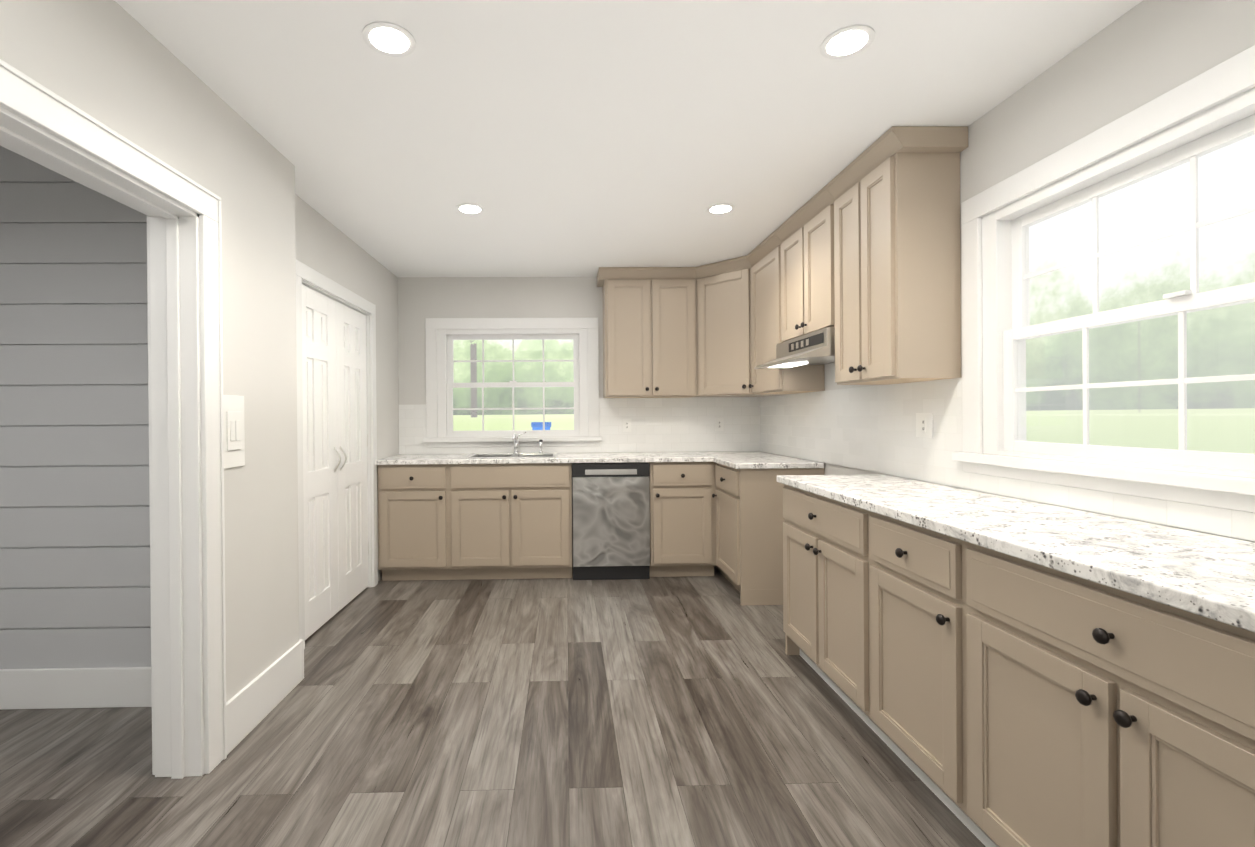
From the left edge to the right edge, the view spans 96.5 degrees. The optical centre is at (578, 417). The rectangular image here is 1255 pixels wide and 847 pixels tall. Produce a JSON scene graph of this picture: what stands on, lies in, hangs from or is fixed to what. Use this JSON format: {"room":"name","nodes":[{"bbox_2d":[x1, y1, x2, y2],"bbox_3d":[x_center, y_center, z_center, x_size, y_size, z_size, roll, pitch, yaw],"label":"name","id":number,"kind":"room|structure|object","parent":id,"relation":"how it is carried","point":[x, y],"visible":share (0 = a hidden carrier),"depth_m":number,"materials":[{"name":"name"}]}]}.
{"room":"kitchen","nodes":[
{"label":"kitchen","id":0,"kind":"room"},
{"bbox_2d":[0,0,298,701],"bbox_3d":[-1.401,0.036,0.795,0.165,2.484,3.800,0,0,-1],"label":"wall","id":1,"kind":"structure","parent":0,"point":[114,65],"depth_m":2.21,"materials":[{"name":"paint"}]},
{"bbox_2d":[0,106,204,778],"bbox_3d":[-1.413,0.276,1.443,0.165,2.000,1.094,0,0,-1],"label":"trim","id":2,"kind":"structure","parent":1,"relation":"attached to","point":[176,486],"depth_m":1.97,"materials":[{"name":"white wood"}]},
{"bbox_2d":[0,59,226,774],"bbox_3d":[-1.410,0.231,1.443,0.207,2.090,1.274,0,0,-1],"label":"door frame","id":3,"kind":"structure","parent":1,"relation":"attached to","point":[26,97],"depth_m":1.99,"materials":[{"name":"white wood"}]},
{"bbox_2d":[223,395,244,468],"bbox_3d":[-1.340,0.054,2.163,0.014,0.278,0.136,0,0,-1],"label":"light switch","id":4,"kind":"object","parent":1,"relation":"attached to","point":[234,433],"visible":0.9,"depth_m":2.16,"materials":[{"name":"white plastic"}]},
{"bbox_2d":[226,639,303,754],"bbox_3d":[-1.334,1.177,2.401,0.016,0.190,0.630,0,0,-1],"label":"baseboard","id":5,"kind":"structure","parent":1,"relation":"attached to","point":[254,703],"depth_m":2.33,"materials":[{"name":"white wood"}]},
{"bbox_2d":[295,194,398,580],"bbox_3d":[-1.600,0.028,3.777,0.120,2.484,2.170,0,0,-1],"label":"wall","id":6,"kind":"structure","parent":0,"point":[326,248],"depth_m":4.25,"materials":[{"name":"paint"}]},
{"bbox_2d":[302,284,340,639],"bbox_3d":[-1.550,0.253,3.336,0.081,2.012,0.541,0,0,-1],"label":"closet door","id":7,"kind":"structure","parent":6,"relation":"in","point":[320,453],"depth_m":3.35,"materials":[{"name":"white wood"}]},
{"bbox_2d":[296,260,377,648],"bbox_3d":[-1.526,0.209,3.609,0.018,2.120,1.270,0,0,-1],"label":"trim","id":8,"kind":"structure","parent":6,"relation":"attached to","point":[306,273],"depth_m":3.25,"materials":[{"name":"white wood"}]},
{"bbox_2d":[336,301,368,610],"bbox_3d":[-1.562,0.251,3.881,0.081,2.012,0.541,0,0,-1],"label":"closet door","id":9,"kind":"structure","parent":6,"relation":"in","point":[352,442],"depth_m":3.85,"materials":[{"name":"white wood"}]},
{"bbox_2d":[0,566,985,846],"bbox_3d":[-0.838,1.300,1.896,5.287,0.060,6.210,0,0,-1],"label":"floor","id":10,"kind":"structure","parent":0,"point":[650,712],"depth_m":2.14,"materials":[{"name":"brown wood"}]},
{"bbox_2d":[377,464,468,580],"bbox_3d":[-1.251,0.811,4.541,0.556,0.906,0.621,0,0,-1],"label":"base cabinet","id":11,"kind":"object","parent":10,"relation":"on","point":[468,521],"depth_m":4.24,"materials":[{"name":"beige paint"}]},
{"bbox_2d":[572,462,649,579],"bbox_3d":[0.248,0.801,4.570,0.592,0.902,0.624,0,0,-1],"label":"dishwasher","id":12,"kind":"object","parent":10,"relation":"on","point":[610,521],"visible":0.98,"depth_m":4.26,"materials":[{"name":"silver metal"}]},
{"bbox_2d":[649,462,823,604],"bbox_3d":[1.093,0.794,4.299,1.075,0.906,1.200,0,0,-1],"label":"base cabinet","id":13,"kind":"object","parent":10,"relation":"on","point":[706,518],"visible":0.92,"depth_m":4.11,"materials":[{"name":"beige paint"}]},
{"bbox_2d":[376,432,782,464],"bbox_3d":[0.030,0.314,4.555,3.158,0.384,0.654,0,0,-1],"label":"countertop","id":14,"kind":"structure","parent":13,"relation":"on","point":[516,457],"depth_m":4.34,"materials":[{"name":"white stone"}]},
{"bbox_2d":[467,453,556,457],"bbox_3d":[-0.523,0.410,4.570,0.700,0.200,0.460,0,0,-1],"label":"sink","id":15,"kind":"object","parent":14,"relation":"in","point":[484,455],"depth_m":4.72,"materials":[{"name":"silver metal"}]},
{"bbox_2d":[512,432,542,453],"bbox_3d":[-0.425,0.216,4.667,0.258,0.186,0.245,0,0,-1],"label":"faucet","id":16,"kind":"object","parent":14,"relation":"on","point":[516,449],"depth_m":4.74,"materials":[{"name":"silver metal"}]},
{"bbox_2d":[712,456,823,468],"bbox_3d":[1.329,0.322,3.969,0.586,0.032,0.570,0,0,-1],"label":"countertop","id":17,"kind":"structure","parent":13,"relation":"on","point":[748,460],"depth_m":3.77,"materials":[{"name":"white stone"}]},
{"bbox_2d":[783,484,858,715],"bbox_3d":[1.374,0.797,2.535,0.585,0.906,0.840,0,0,-1],"label":"base cabinet","id":18,"kind":"object","parent":10,"relation":"on","point":[821,534],"depth_m":2.47,"materials":[{"name":"beige paint"}]},
{"bbox_2d":[777,474,1254,632],"bbox_3d":[1.386,0.330,1.188,0.589,0.035,3.570,0,0,-1],"label":"countertop","id":19,"kind":"structure","parent":18,"relation":"on","point":[1210,576],"depth_m":1.43,"materials":[{"name":"white stone"}]},
{"bbox_2d":[859,508,950,809],"bbox_3d":[1.387,0.799,1.862,0.585,0.906,0.505,0,0,-1],"label":"base cabinet","id":20,"kind":"object","parent":10,"relation":"on","point":[905,568],"depth_m":1.87,"materials":[{"name":"beige paint"}]},
{"bbox_2d":[951,537,1254,846],"bbox_3d":[1.402,0.801,1.162,0.585,0.906,0.895,0,0,-1],"label":"base cabinet","id":21,"kind":"object","parent":10,"relation":"on","point":[991,698],"depth_m":1.21,"materials":[{"name":"beige paint"}]},
{"bbox_2d":[398,277,721,452],"bbox_3d":[-0.450,0.015,4.945,4.367,2.484,0.120,0,0,-1],"label":"wall","id":22,"kind":"structure","parent":0,"point":[420,299],"depth_m":4.87,"materials":[{"name":"paint"}]},
{"bbox_2d":[423,317,601,447],"bbox_3d":[-0.572,-0.305,4.917,1.546,1.125,0.170,0,0,-1],"label":"window","id":23,"kind":"structure","parent":22,"relation":"in","point":[446,384],"depth_m":4.88,"materials":[{"name":"white wood"}]},
{"bbox_2d":[399,397,759,453],"bbox_3d":[0.022,0.072,4.890,3.166,0.477,0.010,0,0,-1],"label":"wall tile","id":24,"kind":"structure","parent":22,"relation":"attached to","point":[687,424],"depth_m":4.90,"materials":[{"name":"white tile"}]},
{"bbox_2d":[623,419,630,431],"bbox_3d":[0.428,0.070,4.889,0.075,0.116,0.009,0,0,-1],"label":"electrical outlet","id":25,"kind":"object","parent":24,"relation":"attached to","point":[626,425],"visible":1,"depth_m":4.89,"materials":[{"name":"white plastic"}]},
{"bbox_2d":[715,418,723,430],"bbox_3d":[1.243,0.064,4.905,0.075,0.116,0.009,0,0,-1],"label":"electrical outlet","id":26,"kind":"object","parent":24,"relation":"attached to","point":[719,424],"visible":1,"depth_m":4.91,"materials":[{"name":"white plastic"}]},
{"bbox_2d":[601,267,696,397],"bbox_3d":[0.631,-0.702,4.728,0.822,1.061,0.348,0,0,-1],"label":"upper cabinet","id":27,"kind":"object","parent":22,"relation":"attached to","point":[650,313],"depth_m":4.61,"materials":[{"name":"beige paint"}]},
{"bbox_2d":[697,257,773,396],"bbox_3d":[1.300,-0.707,4.598,0.623,1.061,0.636,0,0,-1],"label":"upper cabinet","id":28,"kind":"object","parent":22,"relation":"attached to","point":[711,330],"depth_m":4.47,"materials":[{"name":"beige paint"}]},
{"bbox_2d":[115,0,1142,276],"bbox_3d":[-0.858,-1.244,1.888,5.287,0.060,6.210,0,0,-1],"label":"ceiling","id":29,"kind":"structure","parent":0,"point":[571,138],"depth_m":2.17,"materials":[{"name":"white paint"}]},
{"bbox_2d":[362,22,415,56],"bbox_3d":[-0.607,-1.213,1.795,0.164,0.005,0.164,0,0,-1],"label":"recessed light","id":30,"kind":"object","parent":29,"relation":"in","point":[389,39],"visible":1,"depth_m":1.79,"materials":[{"name":"white plastic"}]},
{"bbox_2d":[456,203,483,213],"bbox_3d":[-0.631,-1.218,3.264,0.164,0.005,0.164,0,0,-1],"label":"recessed light","id":31,"kind":"object","parent":29,"relation":"in","point":[467,208],"visible":1,"depth_m":3.25,"materials":[{"name":"white plastic"}]},
{"bbox_2d":[706,203,734,213],"bbox_3d":[0.842,-1.229,3.294,0.164,0.005,0.164,0,0,-1],"label":"recessed light","id":32,"kind":"object","parent":29,"relation":"in","point":[723,208],"visible":1,"depth_m":3.28,"materials":[{"name":"white plastic"}]},
{"bbox_2d":[820,25,874,58],"bbox_3d":[0.880,-1.225,1.825,0.164,0.005,0.164,0,0,-1],"label":"recessed light","id":33,"kind":"object","parent":29,"relation":"in","point":[847,41],"visible":1,"depth_m":1.82,"materials":[{"name":"white plastic"}]},
{"bbox_2d":[762,0,1254,541],"bbox_3d":[1.735,0.007,1.945,0.120,2.484,5.970,0,0,-1],"label":"wall","id":34,"kind":"structure","parent":0,"point":[1140,54],"depth_m":1.78,"materials":[{"name":"paint"}]},
{"bbox_2d":[741,231,824,394],"bbox_3d":[1.451,-0.706,4.017,0.346,1.061,0.649,0,0,-1],"label":"upper cabinet","id":35,"kind":"object","parent":34,"relation":"attached to","point":[761,268],"depth_m":3.99,"materials":[{"name":"beige paint"}]},
{"bbox_2d":[775,186,834,341],"bbox_3d":[1.472,-0.858,3.327,0.330,0.752,0.728,0,0,-1],"label":"upper cabinet","id":36,"kind":"object","parent":34,"relation":"attached to","point":[804,233],"visible":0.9,"depth_m":3.25,"materials":[{"name":"beige paint"}]},
{"bbox_2d":[754,327,834,368],"bbox_3d":[1.406,-0.399,3.327,0.470,0.163,0.722,0,0,-1],"label":"range hood","id":37,"kind":"object","parent":36,"relation":"attached to","point":[817,347],"visible":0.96,"depth_m":3.20,"materials":[{"name":"silver metal"}]},
{"bbox_2d":[826,126,967,384],"bbox_3d":[1.487,-0.701,2.662,0.330,1.062,0.599,0,0,-1],"label":"upper cabinet","id":38,"kind":"object","parent":34,"relation":"attached to","point":[894,191],"visible":1,"depth_m":2.42,"materials":[{"name":"beige paint"}]},
{"bbox_2d":[760,377,1254,541],"bbox_3d":[1.666,0.068,2.163,0.010,0.477,5.510,0,0,-1],"label":"wall tile","id":39,"kind":"structure","parent":34,"relation":"attached to","point":[871,428],"depth_m":2.76,"materials":[{"name":"white tile"}]},
{"bbox_2d":[916,413,932,437],"bbox_3d":[1.646,0.038,2.654,0.009,0.116,0.120,0,0,-1],"label":"electrical outlet","id":40,"kind":"object","parent":39,"relation":"attached to","point":[924,424],"visible":1,"depth_m":2.65,"materials":[{"name":"white plastic"}]},
{"bbox_2d":[952,45,1254,512],"bbox_3d":[1.715,-0.341,1.583,0.170,1.152,1.660,0,0,-1],"label":"window","id":41,"kind":"structure","parent":34,"relation":"in","point":[1008,330],"depth_m":1.81,"materials":[{"name":"white"}]},
{"bbox_3d":[-2.453,0.038,2.574,1.865,2.484,0.200,0,0,-1],"label":"wall","id":42,"kind":"structure","parent":0,"visible":0},
{"bbox_2d":[0,146,150,668],"bbox_3d":[-2.451,0.040,2.466,1.861,2.482,0.015,0,0,-1],"label":"wall","id":43,"kind":"structure","parent":42,"relation":"attached to","point":[74,513],"depth_m":2.46,"materials":[{"name":"grey paint"}]},
{"bbox_2d":[0,667,151,709],"bbox_3d":[-2.427,1.194,2.451,1.833,0.172,0.021,0,0,-1],"label":"baseboard","id":44,"kind":"structure","parent":43,"relation":"attached to","point":[56,688],"depth_m":2.42,"materials":[{"name":"white wood"}]},
{"label":"outside","id":45,"kind":"structure","parent":0,"visible":0},
{"bbox_2d":[453,340,573,430],"bbox_3d":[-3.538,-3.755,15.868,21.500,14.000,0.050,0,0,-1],"label":"window glass","id":46,"kind":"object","parent":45,"point":[490,352],"depth_m":15.89,"materials":[{"name":"clear glass"}]},
{"bbox_2d":[531,422,550,429],"bbox_3d":[-0.725,0.669,11.113,0.380,1.140,0.440,0,0,-1],"label":"bin","id":47,"kind":"object","parent":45,"point":[535,427],"depth_m":10.89,"materials":[{"name":"blue plastic"}]},
{"bbox_2d":[1026,135,1254,453],"bbox_3d":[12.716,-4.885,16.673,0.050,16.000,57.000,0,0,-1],"label":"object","id":48,"kind":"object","parent":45,"point":[1037,261],"depth_m":12.47,"materials":[{"name":"clear glass"}]}
]}

